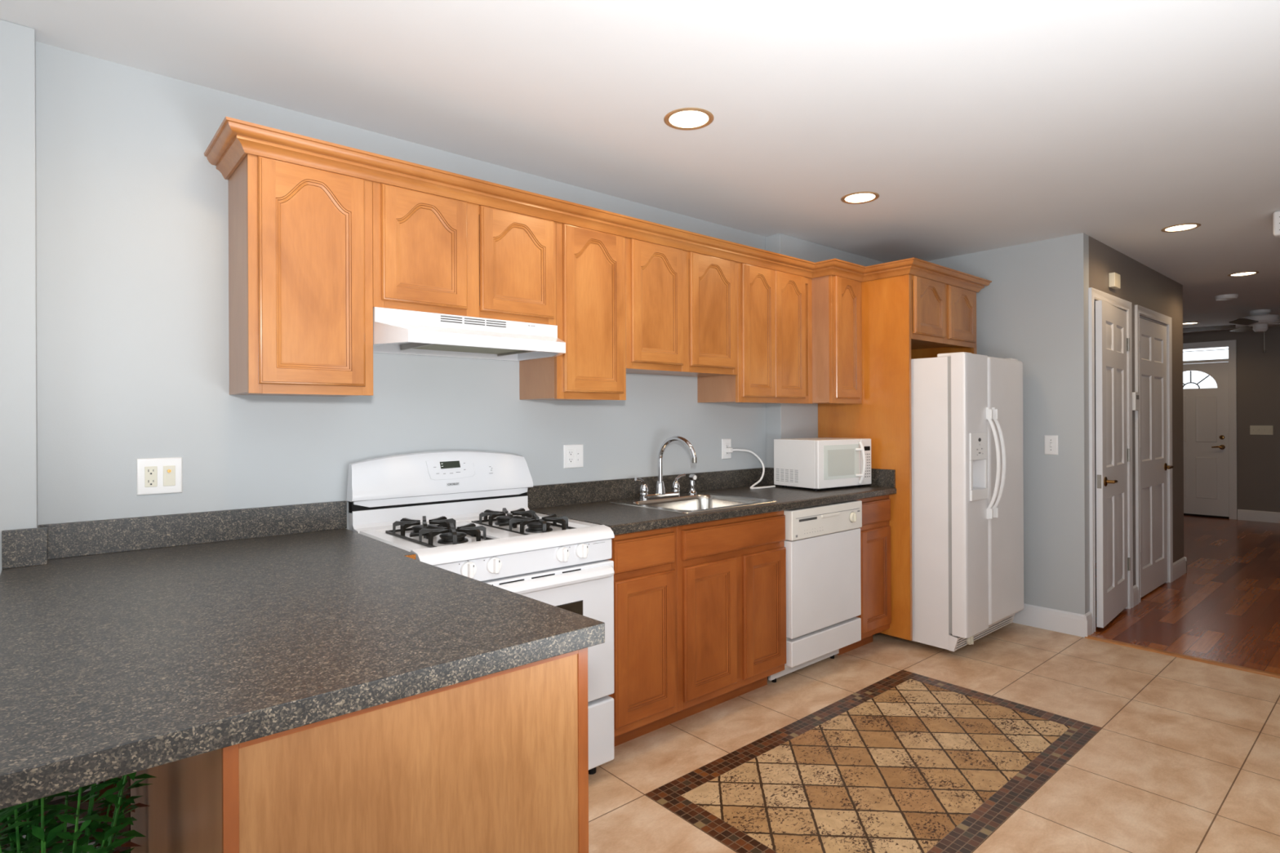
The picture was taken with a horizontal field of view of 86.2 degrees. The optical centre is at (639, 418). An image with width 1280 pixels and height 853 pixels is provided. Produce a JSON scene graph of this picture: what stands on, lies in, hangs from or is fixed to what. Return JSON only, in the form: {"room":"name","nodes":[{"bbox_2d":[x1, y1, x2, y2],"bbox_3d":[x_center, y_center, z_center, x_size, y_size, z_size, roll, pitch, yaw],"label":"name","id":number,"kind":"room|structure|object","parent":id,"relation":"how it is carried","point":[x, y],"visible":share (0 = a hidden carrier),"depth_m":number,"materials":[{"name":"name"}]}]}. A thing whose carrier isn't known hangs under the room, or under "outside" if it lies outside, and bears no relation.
{"room":"kitchen","nodes":[
{"label":"kitchen","id":0,"kind":"room"},
{"bbox_2d":[0,19,37,838],"bbox_3d":[-1.955,0.121,1.820,0.528,2.475,0.088,0,0,-41],"label":"wall pier","id":1,"kind":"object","parent":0,"point":[18,228],"visible":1,"depth_m":1.93,"materials":[{"name":"paint"}]},
{"bbox_2d":[35,41,766,852],"bbox_3d":[1.506,0.106,4.944,14.750,2.475,0.100,0,0,-41],"label":"wall","id":2,"kind":"structure","parent":0,"point":[132,212],"depth_m":2.29,"materials":[{"name":"paint"}]},
{"bbox_2d":[1,527,47,568],"bbox_3d":[-1.738,0.365,1.935,0.096,0.105,0.019,0,0,-41],"label":"backsplash","id":3,"kind":"structure","parent":2,"relation":"attached to","point":[20,548],"depth_m":1.93,"materials":[{"name":"grey stone"}]},
{"bbox_2d":[136,457,182,495],"bbox_3d":[-1.554,0.186,2.215,0.122,0.117,0.015,0,0,-41],"label":"outlet","id":4,"kind":"object","parent":2,"relation":"attached to","point":[154,476],"visible":1,"depth_m":2.21,"materials":[{"name":"white plastic"}]},
{"bbox_2d":[144,466,157,487],"bbox_3d":[-1.572,0.187,2.200,0.033,0.066,0.004,0,0,-41],"label":"socket","id":5,"kind":"object","parent":4,"relation":"attached to","point":[150,472],"depth_m":2.20,"materials":[{"name":"beige plastic"}]},
{"bbox_2d":[38,500,346,559],"bbox_3d":[-1.444,0.365,2.306,0.876,0.103,0.019,0,0,-41],"label":"backsplash","id":6,"kind":"structure","parent":2,"relation":"attached to","point":[77,539],"depth_m":2.25,"materials":[{"name":"grey stone"}]},
{"bbox_2d":[228,154,373,396],"bbox_3d":[-1.163,-0.458,2.354,0.383,0.758,0.320,0,0,-41],"label":"upper cabinet","id":7,"kind":"object","parent":2,"relation":"attached to","point":[300,237],"visible":0.98,"depth_m":2.23,"materials":[{"name":"wood"}]},
{"bbox_2d":[204,115,991,293],"bbox_3d":[0.440,-0.865,3.406,4.349,0.073,0.718,0,0,-39],"label":"crown molding","id":8,"kind":"structure","parent":7,"relation":"attached to","point":[234,139],"depth_m":2.67,"materials":[{"name":"brown wood"}]},
{"bbox_2d":[372,181,555,325],"bbox_3d":[-0.731,-0.613,2.729,0.760,0.451,0.320,0,0,-41],"label":"upper cabinet","id":9,"kind":"object","parent":2,"relation":"attached to","point":[432,253],"visible":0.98,"depth_m":2.57,"materials":[{"name":"wood"}]},
{"bbox_2d":[373,306,565,360],"bbox_3d":[-0.687,-0.323,2.680,0.757,0.128,0.448,0,0,-41],"label":"range hood","id":10,"kind":"object","parent":9,"relation":"attached to","point":[397,331],"visible":0.98,"depth_m":2.59,"materials":[{"name":"white metal"}]},
{"bbox_2d":[519,222,626,400],"bbox_3d":[-0.299,-0.462,3.102,0.378,0.758,0.320,0,0,-41],"label":"upper cabinet","id":11,"kind":"object","parent":2,"relation":"attached to","point":[590,264],"visible":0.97,"depth_m":2.98,"materials":[{"name":"wood"}]},
{"bbox_2d":[563,444,583,468],"bbox_3d":[-0.318,0.181,3.290,0.114,0.112,0.010,0,0,-41],"label":"outlet","id":12,"kind":"object","parent":2,"relation":"attached to","point":[572,454],"visible":1,"depth_m":3.28,"materials":[{"name":"white plastic"}]},
{"bbox_2d":[567,449,573,463],"bbox_3d":[-0.332,0.181,3.274,0.033,0.066,0.004,0,0,-41],"label":"socket","id":13,"kind":"object","parent":12,"relation":"attached to","point":[570,452],"depth_m":3.27,"materials":[{"name":"white plastic"}]},
{"bbox_2d":[625,237,737,377],"bbox_3d":[0.135,-0.536,3.479,0.771,0.613,0.320,0,0,-41],"label":"upper cabinet","id":14,"kind":"object","parent":2,"relation":"attached to","point":[682,306],"visible":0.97,"depth_m":3.32,"materials":[{"name":"wood"}]},
{"bbox_2d":[721,438,731,458],"bbox_3d":[0.508,0.177,4.006,0.078,0.117,0.010,0,0,-41],"label":"outlet","id":15,"kind":"object","parent":2,"relation":"attached to","point":[726,443],"visible":0.98,"depth_m":4.00,"materials":[{"name":"white plastic"}]},
{"bbox_2d":[724,443,728,454],"bbox_3d":[0.510,0.178,4.004,0.033,0.066,0.004,0,0,-41],"label":"socket","id":16,"kind":"object","parent":15,"relation":"attached to","point":[726,445],"depth_m":4.00,"materials":[{"name":"white plastic"}]},
{"bbox_2d":[697,262,812,404],"bbox_3d":[0.679,-0.466,3.950,0.665,0.758,0.320,0,0,-41],"label":"upper cabinet","id":17,"kind":"object","parent":2,"relation":"attached to","point":[775,307],"visible":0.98,"depth_m":3.78,"materials":[{"name":"wood"}]},
{"bbox_2d":[0,0,1279,333],"bbox_3d":[2.739,-1.187,3.437,14.650,0.100,5.000,0,0,-41],"label":"ceiling","id":18,"kind":"structure","parent":0,"point":[975,126],"depth_m":2.40,"materials":[{"name":"paint"}]},
{"bbox_2d":[663,107,713,129],"bbox_3d":[0.183,-1.123,2.569,0.187,0.006,0.187,0,0,-41],"label":"recessed light","id":19,"kind":"object","parent":18,"relation":"in","point":[684,118],"visible":1,"depth_m":2.56,"materials":[{"name":"white"}]},
{"bbox_2d":[840,191,879,204],"bbox_3d":[1.125,-1.127,3.497,0.187,0.006,0.187,0,0,-41],"label":"recessed light","id":20,"kind":"object","parent":18,"relation":"in","point":[858,197],"visible":1,"depth_m":3.49,"materials":[{"name":"white"}]},
{"bbox_2d":[1160,222,1200,232],"bbox_3d":[3.224,-1.136,4.080,0.187,0.006,0.187,0,0,-41],"label":"recessed light","id":21,"kind":"object","parent":18,"relation":"in","point":[1182,227],"visible":1,"depth_m":4.07,"materials":[{"name":"white"}]},
{"bbox_2d":[1182,322,1199,324],"bbox_3d":[6.647,-1.151,8.280,0.187,0.006,0.187,0,0,-41],"label":"recessed light","id":22,"kind":"object","parent":18,"relation":"in","point":[1184,323],"visible":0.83,"depth_m":8.29,"materials":[{"name":"white"}]},
{"bbox_2d":[1214,293,1238,300],"bbox_3d":[5.481,-1.131,6.397,0.170,0.036,0.170,0,0,-41],"label":"smoke detector","id":23,"kind":"object","parent":18,"relation":"attached to","point":[1229,296],"visible":1,"depth_m":6.35,"materials":[{"name":"white plastic"}]},
{"bbox_2d":[1182,309,1279,352],"bbox_3d":[6.590,-0.927,7.317,1.262,0.454,1.255,0,0,-41],"label":"ceiling fan","id":24,"kind":"object","parent":18,"relation":"hanging from","point":[1260,319],"visible":0.98,"depth_m":7.26,"materials":[{"name":"white paint"}]},
{"bbox_2d":[1227,271,1258,276],"bbox_3d":[4.774,-1.143,5.415,0.187,0.006,0.187,0,0,-41],"label":"recessed light","id":25,"kind":"object","parent":18,"relation":"in","point":[1249,273],"visible":1,"depth_m":5.40,"materials":[{"name":"white"}]},
{"bbox_2d":[1272,210,1279,237],"bbox_3d":[3.560,-1.073,3.726,0.072,0.136,0.162,0,0,-41],"label":"alarm box","id":26,"kind":"object","parent":18,"relation":"attached to","point":[1276,215],"visible":1,"depth_m":3.75,"materials":[{"name":"white plastic"}]},
{"bbox_2d":[765,233,884,467],"bbox_3d":[1.359,0.106,4.674,1.425,2.475,0.115,0,0,-41],"label":"wall","id":27,"kind":"structure","parent":0,"point":[784,420],"depth_m":4.26,"materials":[{"name":"paint"}]},
{"bbox_2d":[527,467,780,509],"bbox_3d":[0.313,0.357,3.753,2.126,0.103,0.134,0,0,-41],"label":"backsplash","id":28,"kind":"structure","parent":27,"relation":"attached to","point":[583,492],"depth_m":3.49,"materials":[{"name":"grey stone"}]},
{"bbox_2d":[793,275,862,404],"bbox_3d":[1.133,-0.468,4.179,0.320,0.758,0.339,0,0,-41],"label":"upper cabinet","id":29,"kind":"object","parent":27,"relation":"attached to","point":[837,324],"visible":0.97,"depth_m":4.02,"materials":[{"name":"wood"}]},
{"bbox_2d":[817,274,912,640],"bbox_3d":[1.359,0.217,4.184,0.019,2.130,0.623,0,0,-41],"label":"end panel","id":30,"kind":"object","parent":27,"relation":"attached to","point":[883,416],"visible":0.55,"depth_m":4.03,"materials":[{"name":"brown wood"}]},
{"bbox_2d":[910,274,976,359],"bbox_3d":[1.702,-0.616,4.474,0.884,0.467,0.639,0,0,-41],"label":"upper cabinet","id":31,"kind":"object","parent":27,"relation":"attached to","point":[944,316],"visible":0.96,"depth_m":4.25,"materials":[{"name":"wood"}]},
{"bbox_2d":[588,515,1279,852],"bbox_3d":[2.751,1.375,3.437,14.650,0.086,5.000,0,0,-41],"label":"floor","id":32,"kind":"structure","parent":0,"point":[1184,757],"depth_m":2.79,"materials":[{"name":"tile"}]},
{"bbox_2d":[0,775,130,852],"bbox_3d":[-1.425,1.039,1.672,0.290,0.635,0.300,0,0,-41],"label":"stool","id":33,"kind":"object","parent":32,"relation":"on","point":[84,806],"visible":0.02,"depth_m":1.63,"materials":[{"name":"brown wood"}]},
{"bbox_2d":[0,772,155,852],"bbox_3d":[-1.009,0.922,1.168,0.323,0.866,0.292,0,0,-41],"label":"potted plant","id":34,"kind":"object","parent":32,"relation":"on","point":[36,839],"visible":0.5,"depth_m":1.18,"materials":[{"name":"green plant"}]},
{"bbox_2d":[130,647,588,852],"bbox_3d":[-0.863,0.904,1.773,0.640,0.899,1.582,0,0,-41],"label":"base cabinet","id":35,"kind":"object","parent":32,"relation":"on","point":[496,762],"visible":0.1,"depth_m":1.18,"materials":[{"name":"laminate"}]},
{"bbox_2d":[0,500,604,809],"bbox_3d":[-0.951,0.382,1.679,0.951,0.146,1.612,0,0,-41],"label":"countertop","id":36,"kind":"structure","parent":35,"relation":"on","point":[129,645],"depth_m":1.32,"materials":[{"name":"grey stone"}]},
{"bbox_2d":[346,450,614,774],"bbox_3d":[-0.583,0.743,2.572,0.782,1.220,0.695,0,0,-41],"label":"gas stove","id":37,"kind":"object","parent":32,"relation":"on","point":[467,513],"visible":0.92,"depth_m":2.55,"materials":[{"name":"white metal"}]},
{"bbox_2d":[351,507,614,564],"bbox_3d":[-0.586,0.425,2.570,0.757,0.061,0.622,0,0,-41],"label":"cooktop","id":38,"kind":"object","parent":37,"relation":"in","point":[500,534],"depth_m":2.47,"materials":[{"name":"white metal"}]},
{"bbox_2d":[608,526,677,746],"bbox_3d":[-0.138,0.900,2.953,0.374,0.901,0.511,0,0,-41],"label":"base cabinet","id":39,"kind":"object","parent":32,"relation":"on","point":[646,671],"visible":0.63,"depth_m":2.77,"materials":[{"name":"brown wood"}]},
{"bbox_2d":[659,510,786,728],"bbox_3d":[0.282,0.898,3.317,0.736,0.901,0.511,0,0,-41],"label":"base cabinet","id":40,"kind":"object","parent":32,"relation":"on","point":[731,572],"visible":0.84,"depth_m":3.09,"materials":[{"name":"brown wood"}]},
{"bbox_2d":[527,467,896,535],"bbox_3d":[0.482,0.375,3.554,2.130,0.141,0.655,0,0,-41],"label":"countertop","id":41,"kind":"structure","parent":40,"relation":"on","point":[583,501],"depth_m":3.37,"materials":[{"name":"grey stone"}]},
{"bbox_2d":[634,435,697,498],"bbox_3d":[0.173,0.247,3.466,0.346,0.317,0.264,0,0,-41],"label":"tap","id":42,"kind":"object","parent":41,"relation":"on","point":[660,492],"visible":1,"depth_m":3.52,"materials":[{"name":"silver metal"}]},
{"bbox_2d":[608,492,777,513],"bbox_3d":[0.261,0.495,3.359,0.640,0.180,0.562,0,0,-41],"label":"sink","id":43,"kind":"object","parent":41,"relation":"in","point":[685,503],"visible":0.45,"depth_m":3.50,"materials":[{"name":"silver metal"}]},
{"bbox_2d":[687,474,697,493],"bbox_3d":[0.281,0.352,3.686,0.052,0.106,0.051,0,0,-41],"label":"sprayer","id":44,"kind":"object","parent":43,"relation":"on","point":[692,477],"visible":1,"depth_m":3.67,"materials":[{"name":"silver metal"}]},
{"bbox_2d":[725,447,775,489],"bbox_3d":[0.653,0.288,3.981,0.295,0.238,0.111,0,0,-11],"label":"power cord","id":45,"kind":"object","parent":41,"relation":"on","point":[728,450],"visible":1,"depth_m":3.99,"materials":[{"name":"white plastic"}]},
{"bbox_2d":[773,437,871,490],"bbox_3d":[1.098,0.262,4.042,0.479,0.284,0.382,0,0,-35],"label":"microwave","id":46,"kind":"object","parent":41,"relation":"on","point":[816,464],"visible":1,"depth_m":3.92,"materials":[{"name":"white plastic"}]},
{"bbox_2d":[768,500,862,682],"bbox_3d":[0.819,0.899,3.751,0.632,0.895,0.558,0,0,-41],"label":"dishwasher","id":47,"kind":"object","parent":32,"relation":"on","point":[822,543],"visible":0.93,"depth_m":3.53,"materials":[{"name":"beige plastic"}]},
{"bbox_2d":[836,494,891,655],"bbox_3d":[1.182,0.894,4.097,0.364,0.901,0.511,0,0,-41],"label":"base cabinet","id":48,"kind":"object","parent":32,"relation":"on","point":[875,616],"visible":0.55,"depth_m":3.92,"materials":[{"name":"brown wood"}]},
{"bbox_2d":[911,351,1023,651],"bbox_3d":[1.834,0.486,4.327,0.824,1.712,0.959,0,0,-41],"label":"refrigerator","id":49,"kind":"object","parent":32,"relation":"on","point":[967,460],"visible":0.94,"depth_m":3.90,"materials":[{"name":"white metal"}]},
{"bbox_2d":[1084,635,1279,678],"bbox_3d":[3.742,1.328,3.026,0.054,0.011,3.080,0,0,-41],"label":"trim","id":50,"kind":"structure","parent":32,"relation":"on","point":[1090,637],"depth_m":3.81,"materials":[{"name":"brown wood"}]},
{"bbox_2d":[928,232,1089,614],"bbox_3d":[2.328,0.102,4.720,0.100,2.475,1.315,0,0,-41],"label":"wall","id":51,"kind":"structure","parent":0,"point":[1033,311],"depth_m":4.33,"materials":[{"name":"paint"}]},
{"bbox_2d":[1012,603,1084,637],"bbox_3d":[2.525,1.271,4.410,0.016,0.135,0.596,0,0,-41],"label":"baseboard","id":52,"kind":"structure","parent":51,"relation":"attached to","point":[1053,620],"depth_m":4.32,"materials":[{"name":"white paint"}]},
{"bbox_2d":[1044,435,1057,454],"bbox_3d":[2.595,0.167,4.322,0.018,0.122,0.078,0,0,-41],"label":"light switch","id":53,"kind":"object","parent":51,"relation":"attached to","point":[1051,442],"visible":1,"depth_m":4.32,"materials":[{"name":"white plastic"}]},
{"bbox_2d":[1088,235,1183,586],"bbox_3d":[3.301,0.098,5.564,2.477,2.475,1.315,0,0,-41],"label":"wall","id":54,"kind":"structure","parent":0,"point":[1141,285],"depth_m":5.37,"materials":[{"name":"beige paint"}]},
{"bbox_2d":[1088,287,1133,633],"bbox_3d":[3.094,0.258,4.568,0.872,2.144,0.117,0,0,-41],"label":"trim","id":55,"kind":"structure","parent":54,"relation":"attached to","point":[1093,294],"depth_m":4.28,"materials":[{"name":"white paint"}]},
{"bbox_2d":[1095,300,1130,627],"bbox_3d":[3.154,0.283,4.516,0.746,2.045,0.093,0,0,-45],"label":"door","id":56,"kind":"structure","parent":54,"relation":"in","point":[1112,343],"depth_m":4.44,"materials":[{"name":"white paint"}]},
{"bbox_2d":[1108,272,1120,288],"bbox_3d":[3.153,-0.914,4.545,0.125,0.094,0.036,0,0,-41],"label":"door chime","id":57,"kind":"object","parent":54,"relation":"attached to","point":[1114,278],"visible":1,"depth_m":4.51,"materials":[{"name":"beige plastic"}]},
{"bbox_2d":[1084,556,1186,636],"bbox_3d":[3.274,1.262,5.525,2.609,0.135,1.331,0,0,-41],"label":"baseboard","id":58,"kind":"structure","parent":54,"relation":"attached to","point":[1180,566],"depth_m":4.89,"materials":[{"name":"white paint"}]},
{"bbox_2d":[1132,391,1139,410],"bbox_3d":[3.513,-0.122,4.856,0.100,0.128,0.032,0,0,-41],"label":"thermostat","id":59,"kind":"object","parent":54,"relation":"attached to","point":[1135,396],"visible":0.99,"depth_m":4.82,"materials":[{"name":"white plastic"}]},
{"bbox_2d":[1134,304,1173,603],"bbox_3d":[3.909,0.255,5.274,0.995,2.144,0.117,0,0,-41],"label":"trim","id":60,"kind":"structure","parent":54,"relation":"attached to","point":[1157,317],"depth_m":5.30,"materials":[{"name":"white paint"}]},
{"bbox_2d":[1139,317,1173,598],"bbox_3d":[3.933,0.286,5.228,0.859,2.052,0.093,0,0,-41],"label":"door","id":61,"kind":"structure","parent":54,"relation":"in","point":[1154,467],"depth_m":5.24,"materials":[{"name":"white paint"}]},
{"bbox_2d":[1182,325,1279,512],"bbox_3d":[8.522,0.074,8.047,0.120,2.475,4.400,0,0,-41],"label":"wall","id":62,"kind":"structure","parent":0,"point":[1258,372],"depth_m":8.72,"materials":[{"name":"beige paint"}]},
{"bbox_2d":[1182,361,1229,516],"bbox_3d":[7.431,0.274,9.231,0.100,2.026,0.790,0,0,-41],"label":"door","id":63,"kind":"structure","parent":62,"relation":"in","point":[1205,385],"depth_m":9.12,"materials":[{"name":"white paint"}]},
{"bbox_2d":[1183,513,1229,519],"bbox_3d":[7.458,1.301,9.251,0.100,0.024,0.790,0,0,-41],"label":"trim","id":64,"kind":"structure","parent":62,"relation":"attached to","point":[1187,514],"depth_m":9.09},
{"bbox_2d":[1182,339,1237,519],"bbox_3d":[7.454,0.149,9.251,0.118,2.335,0.950,0,0,-41],"label":"trim","id":65,"kind":"structure","parent":62,"relation":"attached to","point":[1228,353],"depth_m":8.90,"materials":[{"name":"white paint"}]},
{"bbox_2d":[1237,509,1279,523],"bbox_3d":[8.826,1.237,7.598,0.016,0.135,3.330,0,0,-41],"label":"baseboard","id":66,"kind":"structure","parent":62,"relation":"attached to","point":[1242,514],"depth_m":8.69,"materials":[{"name":"white paint"}]},
{"bbox_2d":[1249,425,1273,435],"bbox_3d":[7.885,0.148,8.678,0.015,0.116,0.216,0,0,-41],"label":"light switch","id":67,"kind":"object","parent":62,"relation":"attached to","point":[1254,429],"visible":1,"depth_m":8.67,"materials":[{"name":"beige plastic"}]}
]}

